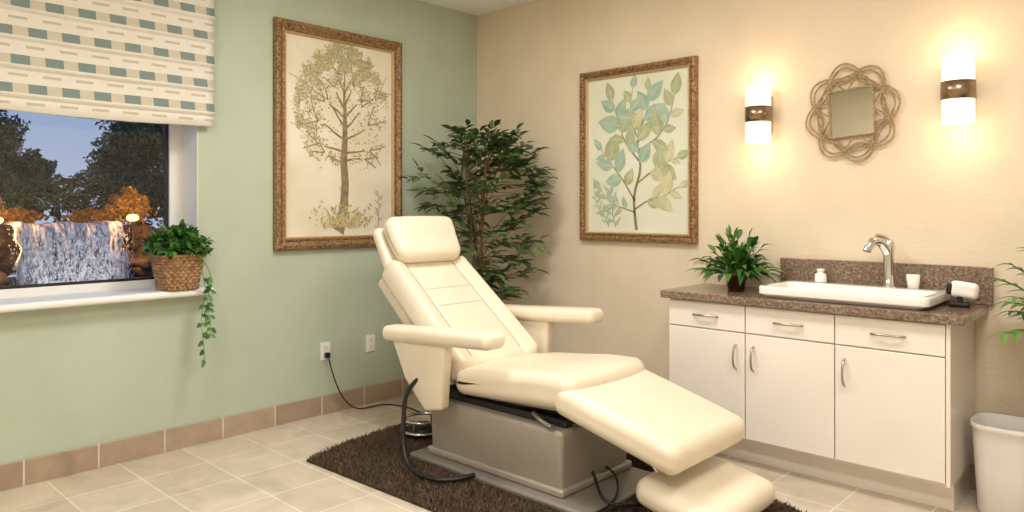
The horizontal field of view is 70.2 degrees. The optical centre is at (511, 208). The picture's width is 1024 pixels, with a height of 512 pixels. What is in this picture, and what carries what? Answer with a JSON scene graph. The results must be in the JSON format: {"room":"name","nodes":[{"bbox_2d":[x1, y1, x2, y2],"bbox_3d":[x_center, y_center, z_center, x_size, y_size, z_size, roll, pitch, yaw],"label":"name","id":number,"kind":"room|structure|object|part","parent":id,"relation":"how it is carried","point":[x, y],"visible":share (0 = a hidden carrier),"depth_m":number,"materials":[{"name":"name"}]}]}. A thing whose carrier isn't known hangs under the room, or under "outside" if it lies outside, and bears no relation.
{"room":"examination room","nodes":[
{"label":"examination room","id":0,"kind":"room"},
{"bbox_2d":[150,253,204,290],"bbox_3d":[-1.938,0.361,4.216,0.254,0.205,0.254,0,0,43],"label":"woven basket","id":1,"kind":"object","parent":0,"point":[181,272],"depth_m":4.13,"materials":[{"name":"wicker"}]},
{"bbox_2d":[0,0,476,464],"bbox_3d":[-2.170,-0.100,4.193,0.250,3.000,5.750,0,0,43],"label":"wall","id":2,"kind":"structure","parent":0,"point":[75,377],"depth_m":4.55,"materials":[{"name":"green paint"}]},
{"bbox_2d":[0,124,182,298],"bbox_3d":[-2.709,-0.375,3.761,0.050,1.690,1.983,0,0,43],"label":"window","id":3,"kind":"structure","parent":2,"relation":"in","point":[175,131],"depth_m":4.40,"materials":[{"name":"white"}]},
{"bbox_3d":[-2.711,-0.370,3.763,0.025,1.580,1.813,0,0,43],"label":"window sash","id":4,"kind":"part","parent":3,"relation":"part of","materials":[{"name":"glass"}]},
{"bbox_2d":[0,0,214,126],"bbox_3d":[-2.508,-0.970,3.550,0.042,0.986,2.148,0,0,43],"label":"blind","id":5,"kind":"object","parent":2,"relation":"attached to","point":[139,61],"visible":1,"depth_m":3.92,"materials":[{"name":"fabric"}]},
{"bbox_2d":[0,287,214,312],"bbox_3d":[-2.579,0.485,3.638,0.310,0.040,2.100,0,0,43],"label":"sill","id":6,"kind":"structure","parent":2,"relation":"attached to","point":[140,294],"depth_m":3.87,"materials":[{"name":"white paint"}]},
{"bbox_2d":[138,219,215,367],"bbox_3d":[-1.935,0.485,4.208,0.388,0.853,0.418,0,0,43],"label":"potted plant","id":7,"kind":"object","parent":6,"relation":"on","point":[177,266],"visible":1,"depth_m":4.15,"materials":[{"name":"green plant"}]},
{"bbox_2d":[183,125,197,229],"bbox_3d":[-2.618,-0.375,3.676,0.200,1.690,1.983,0,0,43],"label":"lining","id":8,"kind":"object","parent":2,"relation":"attached to","point":[190,133],"visible":0.21,"depth_m":4.39,"materials":[{"name":"white paint"}]},
{"bbox_2d":[0,378,413,491],"bbox_3d":[-2.159,1.335,4.012,0.014,0.130,5.500,0,0,43],"label":"baseboard","id":9,"kind":"structure","parent":2,"relation":"attached to","point":[26,472],"depth_m":4.25,"materials":[{"name":"tile"}]},
{"bbox_2d":[320,342,329,360],"bbox_3d":[-1.272,0.969,4.965,0.012,0.120,0.076,0,0,43],"label":"wall outlet","id":10,"kind":"object","parent":2,"relation":"attached to","point":[325,346],"visible":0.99,"depth_m":4.95,"materials":[{"name":"white plastic"}]},
{"bbox_2d":[273,17,401,250],"bbox_3d":[-1.171,-0.482,5.044,0.050,1.503,1.027,0,0,43],"label":"print","id":11,"kind":"object","parent":2,"relation":"attached to","point":[337,94],"visible":0.99,"depth_m":5.00,"materials":[{"name":"beige paper"}]},
{"bbox_2d":[366,334,374,351],"bbox_3d":[-1.017,0.965,5.239,0.012,0.120,0.076,0,0,43],"label":"wall outlet","id":12,"kind":"object","parent":2,"relation":"attached to","point":[370,339],"visible":1,"depth_m":5.23,"materials":[{"name":"white plastic"}]},
{"bbox_2d":[420,0,535,15],"bbox_3d":[-0.188,-1.660,2.177,5.900,0.120,6.000,0,0,43],"label":"ceiling","id":13,"kind":"structure","parent":0,"point":[474,7],"depth_m":5.70,"materials":[{"name":"white paint"}]},
{"bbox_2d":[0,393,979,511],"bbox_3d":[-0.188,1.450,2.177,5.900,0.100,6.000,0,0,43],"label":"floor","id":14,"kind":"structure","parent":0,"point":[264,470],"depth_m":3.71,"materials":[{"name":"tile"}]},
{"bbox_2d":[324,352,419,411],"bbox_3d":[-0.943,1.187,5.067,0.674,0.422,0.252,0,0,-2],"label":"power cord","id":15,"kind":"object","parent":14,"relation":"on","point":[326,354],"visible":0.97,"depth_m":4.98,"materials":[{"name":"black rubber"}]},
{"bbox_2d":[398,119,557,300],"bbox_3d":[-0.209,0.388,5.222,1.059,2.025,0.845,0,0,15],"label":"ficus tree","id":16,"kind":"object","parent":14,"relation":"on","point":[494,145],"visible":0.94,"depth_m":5.16,"materials":[{"name":"green plant"}]},
{"bbox_2d":[306,420,806,511],"bbox_3d":[0.137,1.381,3.751,2.542,0.035,1.357,0,0,43],"label":"shag rug","id":17,"kind":"object","parent":14,"relation":"on","point":[375,460],"visible":0.31,"depth_m":3.75,"materials":[{"name":"brown carpet"}]},
{"bbox_2d":[406,412,431,437],"bbox_3d":[-0.545,1.317,4.449,0.269,0.092,0.269,0,0,43],"label":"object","id":18,"kind":"object","parent":17,"relation":"on","point":[419,428],"visible":0.52,"depth_m":4.37,"materials":[{"name":"silver metal"}]},
{"bbox_2d":[372,216,774,511],"bbox_3d":[0.144,0.716,3.857,2.357,1.345,1.108,0,0,43],"label":"chair","id":19,"kind":"object","parent":17,"relation":"on","point":[513,414],"visible":1,"depth_m":3.64,"materials":[{"name":"beige leather"}]},
{"bbox_2d":[383,216,460,263],"bbox_3d":[-0.546,0.187,4.560,0.229,0.288,0.529,0,0,43],"label":"cushion","id":20,"kind":"object","parent":19,"relation":"on","point":[406,239],"depth_m":4.46,"materials":[{"name":"beige leather"}]},
{"bbox_3d":[-0.493,0.872,3.943,0.451,0.410,0.070,0,0,43],"label":"armrest panel","id":21,"kind":"part","parent":19,"relation":"part of","materials":[{"name":"beige leather"}]},
{"bbox_2d":[382,256,537,381],"bbox_3d":[-0.318,0.621,4.347,0.742,0.633,0.660,0,0,43],"label":"backrest cushion","id":22,"kind":"object","parent":19,"relation":"on","point":[435,291],"depth_m":4.31,"materials":[{"name":"beige leather"}]},
{"bbox_3d":[0.190,0.965,3.874,0.760,0.069,0.560,0,0,43],"label":"seat frame","id":23,"kind":"part","parent":19,"relation":"part of","materials":[{"name":"black metal"}]},
{"bbox_3d":[0.103,1.030,3.928,0.860,0.040,0.480,0,0,43],"label":"pedestal lid","id":24,"kind":"part","parent":19,"relation":"part of","materials":[{"name":"grey plastic"}]},
{"bbox_3d":[0.105,1.370,3.871,1.240,0.036,0.660,0,0,43],"label":"plate","id":25,"kind":"part","parent":19,"relation":"part of","materials":[{"name":"grey"}]},
{"bbox_3d":[0.072,0.872,4.551,0.451,0.410,0.070,0,0,43],"label":"armrest panel","id":26,"kind":"part","parent":19,"relation":"part of","materials":[{"name":"beige leather"}]},
{"bbox_3d":[0.147,1.020,3.521,0.034,0.047,0.198,0,0,-26],"label":"release lever","id":27,"kind":"part","parent":19,"relation":"part of","materials":[{"name":"silver metal"}]},
{"bbox_2d":[456,352,643,408],"bbox_3d":[0.210,0.880,3.856,0.836,0.214,0.670,0,0,43],"label":"seat cushion","id":28,"kind":"object","parent":19,"relation":"on","point":[524,380],"depth_m":3.65,"materials":[{"name":"beige leather"}]},
{"bbox_2d":[555,369,744,474],"bbox_3d":[0.658,0.972,3.438,0.659,0.283,0.698,0,0,43],"label":"cushion","id":29,"kind":"object","parent":19,"relation":"on","point":[659,422],"depth_m":3.30,"materials":[{"name":"beige leather"}]},
{"bbox_2d":[636,456,774,511],"bbox_3d":[0.864,1.254,3.233,0.428,0.176,0.600,0,0,43],"label":"cushion","id":30,"kind":"object","parent":19,"relation":"on","point":[714,484],"depth_m":3.14,"materials":[{"name":"beige leather"}]},
{"bbox_2d":[660,258,993,510],"bbox_3d":[1.609,0.843,3.892,1.548,1.115,0.539,0,0,43],"label":"vanity cabinet","id":31,"kind":"object","parent":14,"relation":"on","point":[873,398],"visible":0.98,"depth_m":3.61,"materials":[{"name":"white wood"}]},
{"bbox_3d":[1.070,0.594,4.058,0.162,0.014,0.039,0,0,43],"label":"drawer pull","id":32,"kind":"part","parent":31,"relation":"part of","materials":[{"name":"silver metal"}]},
{"bbox_3d":[1.087,0.594,4.077,0.461,0.143,0.020,0,0,43],"label":"drawer","id":33,"kind":"part","parent":31,"relation":"part of","materials":[{"name":"white wood"}]},
{"bbox_3d":[1.087,0.953,4.077,0.461,0.564,0.020,0,0,43],"label":"door","id":34,"kind":"part","parent":31,"relation":"part of","materials":[{"name":"white wood"}]},
{"bbox_3d":[1.201,0.800,3.934,0.012,0.141,0.042,0,0,43],"label":"door pull","id":35,"kind":"part","parent":31,"relation":"part of","materials":[{"name":"silver metal"}]},
{"bbox_3d":[1.274,0.800,3.865,0.012,0.141,0.042,0,0,43],"label":"door pull","id":36,"kind":"part","parent":31,"relation":"part of","materials":[{"name":"silver metal"}]},
{"bbox_3d":[1.411,0.594,3.741,0.162,0.014,0.039,0,0,43],"label":"drawer pull","id":37,"kind":"part","parent":31,"relation":"part of","materials":[{"name":"silver metal"}]},
{"bbox_3d":[1.429,0.594,3.760,0.459,0.143,0.020,0,0,43],"label":"drawer","id":38,"kind":"part","parent":31,"relation":"part of","materials":[{"name":"white wood"}]},
{"bbox_3d":[1.429,0.953,3.760,0.459,0.564,0.020,0,0,43],"label":"door","id":39,"kind":"part","parent":31,"relation":"part of","materials":[{"name":"white wood"}]},
{"bbox_2d":[660,283,988,325],"bbox_3d":[1.601,0.491,3.899,1.528,0.043,0.539,0,0,43],"label":"countertop","id":40,"kind":"structure","parent":31,"relation":"on","point":[941,313],"depth_m":3.60,"materials":[{"name":"brown stone"}]},
{"bbox_2d":[687,225,785,290],"bbox_3d":[1.269,0.280,4.199,0.571,0.380,0.484,0,0,43],"label":"potted houseplant","id":41,"kind":"object","parent":40,"relation":"on","point":[738,260],"visible":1,"depth_m":4.16,"materials":[{"name":"green plant"}]},
{"bbox_3d":[1.296,0.419,4.211,0.127,0.100,0.127,0,0,43],"label":"pot","id":42,"kind":"part","parent":41,"relation":"part of","materials":[{"name":"brown ceramic"}]},
{"bbox_2d":[759,280,950,309],"bbox_3d":[1.753,0.438,3.758,0.815,0.062,0.440,0,0,43],"label":"vessel sink","id":43,"kind":"object","parent":40,"relation":"in","point":[842,293],"visible":0.93,"depth_m":3.66,"materials":[{"name":"white ceramic"}]},
{"bbox_2d":[814,268,826,282],"bbox_3d":[1.714,0.368,4.043,0.064,0.076,0.064,0,0,43],"label":"soap dispenser","id":44,"kind":"object","parent":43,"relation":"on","point":[820,276],"visible":1,"depth_m":4.02,"materials":[{"name":"white ceramic"}]},
{"bbox_2d":[863,234,895,287],"bbox_3d":[1.898,0.267,3.754,0.201,0.279,0.069,0,0,-27],"label":"faucet","id":45,"kind":"object","parent":43,"relation":"on","point":[886,245],"visible":1,"depth_m":3.76,"materials":[{"name":"silver metal"}]},
{"bbox_3d":[1.888,0.195,3.759,0.190,0.106,0.050,0,0,-20],"label":"spout","id":46,"kind":"part","parent":45,"relation":"part of","materials":[{"name":"silver metal"}]},
{"bbox_3d":[1.924,0.149,3.772,0.091,0.044,0.023,0,0,-19],"label":"lever handle","id":47,"kind":"part","parent":45,"relation":"part of","materials":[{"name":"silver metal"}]},
{"bbox_2d":[906,274,920,288],"bbox_3d":[2.053,0.371,3.725,0.066,0.070,0.066,0,0,43],"label":"cup","id":48,"kind":"object","parent":43,"relation":"on","point":[913,280],"visible":1,"depth_m":3.70,"materials":[{"name":"white ceramic"}]},
{"bbox_2d":[946,280,978,307],"bbox_3d":[2.155,0.406,3.485,0.137,0.125,0.072,0,0,43],"label":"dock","id":49,"kind":"object","parent":40,"relation":"on","point":[959,289],"visible":1,"depth_m":3.47,"materials":[{"name":"white plastic"}]},
{"bbox_3d":[2.146,0.432,3.488,0.024,0.044,0.024,0,0,43],"label":"dock post","id":50,"kind":"part","parent":49,"relation":"part of","materials":[{"name":"black plastic"}]},
{"bbox_3d":[1.615,0.800,3.548,0.012,0.141,0.042,0,0,43],"label":"door pull","id":51,"kind":"part","parent":31,"relation":"part of","materials":[{"name":"silver metal"}]},
{"bbox_3d":[1.758,0.594,3.418,0.162,0.014,0.039,0,0,43],"label":"drawer pull","id":52,"kind":"part","parent":31,"relation":"part of","materials":[{"name":"silver metal"}]},
{"bbox_3d":[1.776,0.594,3.437,0.477,0.143,0.020,0,0,43],"label":"drawer","id":53,"kind":"part","parent":31,"relation":"part of","materials":[{"name":"white wood"}]},
{"bbox_3d":[1.776,0.953,3.437,0.477,0.564,0.020,0,0,43],"label":"door","id":54,"kind":"part","parent":31,"relation":"part of","materials":[{"name":"white wood"}]},
{"bbox_3d":[2.118,0.882,3.437,0.018,0.735,0.483,0,0,43],"label":"panel","id":55,"kind":"part","parent":31,"relation":"part of","materials":[{"name":"white wood"}]},
{"bbox_2d":[970,413,1023,511],"bbox_3d":[2.285,1.190,3.351,0.286,0.417,0.286,0,0,43],"label":"waste bin","id":56,"kind":"object","parent":14,"relation":"on","point":[998,439],"visible":1,"depth_m":3.28,"materials":[{"name":"white plastic"}]},
{"bbox_2d":[983,247,1023,346],"bbox_3d":[2.401,0.772,2.952,0.874,1.255,0.785,0,0,43],"label":"potted palm","id":57,"kind":"object","parent":14,"relation":"on","point":[1016,332],"visible":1,"depth_m":3.16,"materials":[{"name":"green plant"}]},
{"bbox_2d":[477,0,1023,464],"bbox_3d":[1.863,-0.100,4.196,5.650,3.000,0.250,0,0,43],"label":"wall","id":58,"kind":"structure","parent":0,"point":[944,195],"depth_m":4.29,"materials":[{"name":"beige paint"}]},
{"bbox_2d":[580,55,697,243],"bbox_3d":[0.833,-0.377,4.947,0.927,1.200,0.050,0,0,43],"label":"framed botanical print","id":59,"kind":"object","parent":58,"relation":"attached to","point":[639,123],"visible":1,"depth_m":4.93,"materials":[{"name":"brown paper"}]},
{"bbox_2d":[745,85,771,143],"bbox_3d":[1.454,-0.557,4.300,0.152,0.330,0.153,0,0,43],"label":"wall sconce","id":60,"kind":"object","parent":58,"relation":"attached to","point":[758,98],"visible":1,"depth_m":4.24,"materials":[{"name":"white glass"}]},
{"bbox_2d":[805,63,900,162],"bbox_3d":[1.866,-0.530,4.001,0.501,0.554,0.029,0,0,43],"label":"decorative mirror","id":61,"kind":"object","parent":58,"relation":"attached to","point":[851,111],"visible":1,"depth_m":3.99,"materials":[{"name":"wicker"}]},
{"bbox_2d":[780,258,993,304],"bbox_3d":[1.964,0.378,3.911,1.054,0.185,0.027,0,0,43],"label":"backsplash","id":62,"kind":"structure","parent":58,"relation":"attached to","point":[932,276],"depth_m":3.84,"materials":[{"name":"brown stone"}]},
{"bbox_2d":[940,54,975,125],"bbox_3d":[2.205,-0.585,3.600,0.152,0.330,0.153,0,0,43],"label":"wall sconce","id":63,"kind":"object","parent":58,"relation":"attached to","point":[958,82],"visible":1,"depth_m":3.54,"materials":[{"name":"white glass"}]},
{"bbox_2d":[970,464,976,491],"bbox_3d":[1.686,1.335,4.179,5.386,0.130,0.014,0,0,43],"label":"baseboard","id":64,"kind":"structure","parent":58,"relation":"attached to","point":[972,466],"depth_m":3.61,"materials":[{"name":"tile"}]},
{"label":"outside","id":65,"kind":"structure","parent":0,"visible":0},
{"bbox_2d":[8,277,16,284],"bbox_3d":[-7.314,1.650,10.520,15.600,0.100,13.000,0,0,43],"label":"ground","id":66,"kind":"structure","parent":65,"point":[10,278],"depth_m":16.52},
{"bbox_2d":[0,109,57,198],"bbox_3d":[-8.820,-0.296,11.635,2.696,3.806,1.642,0,0,-44],"label":"tree","id":67,"kind":"object","parent":66,"relation":"on","point":[24,166],"visible":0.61,"depth_m":11.96,"materials":[{"name":"green plant"}]},
{"bbox_2d":[0,162,162,225],"bbox_3d":[-6.939,-0.211,11.724,0.884,1.123,3.922,0,0,43],"label":"hedge","id":68,"kind":"object","parent":66,"relation":"on","point":[19,196],"visible":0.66,"depth_m":11.53,"materials":[{"name":"green plant"}]},
{"bbox_2d":[0,224,162,285],"bbox_3d":[-6.169,0.961,10.227,1.952,1.623,6.550,0,0,43],"label":"rocks","id":69,"kind":"object","parent":66,"relation":"on","point":[141,267],"visible":0.14,"depth_m":10.73},
{"bbox_2d":[4,221,133,284],"bbox_3d":[-6.197,0.875,10.175,0.965,1.410,1.514,0,0,43],"label":"waterfall","id":70,"kind":"object","parent":69,"relation":"on","point":[60,251],"visible":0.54,"depth_m":10.01,"materials":[{"name":"liquid"}]},
{"bbox_2d":[0,185,158,224],"bbox_3d":[-6.683,-0.025,10.575,0.570,0.708,2.930,0,0,43],"label":"bush","id":71,"kind":"object","parent":69,"relation":"on","point":[89,214],"visible":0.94,"depth_m":11.09,"materials":[{"name":"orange plant"}]},
{"bbox_2d":[126,214,138,250],"bbox_3d":[-5.648,0.354,10.841,0.120,0.552,0.172,0,0,43],"label":"garden lamp","id":72,"kind":"object","parent":69,"relation":"on","point":[132,217],"visible":0.98,"depth_m":10.83,"materials":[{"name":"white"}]},
{"bbox_3d":[-5.648,0.130,10.841,0.120,0.105,0.172,0,0,43],"label":"lamp globe","id":73,"kind":"part","parent":72,"relation":"part of","materials":[{"name":"white"}]},
{"bbox_2d":[83,120,162,226],"bbox_3d":[-6.891,-0.331,13.610,1.727,3.862,2.081,0,0,43],"label":"tree","id":74,"kind":"object","parent":66,"relation":"on","point":[130,148],"visible":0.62,"depth_m":13.09,"materials":[{"name":"green plant"}]}
]}

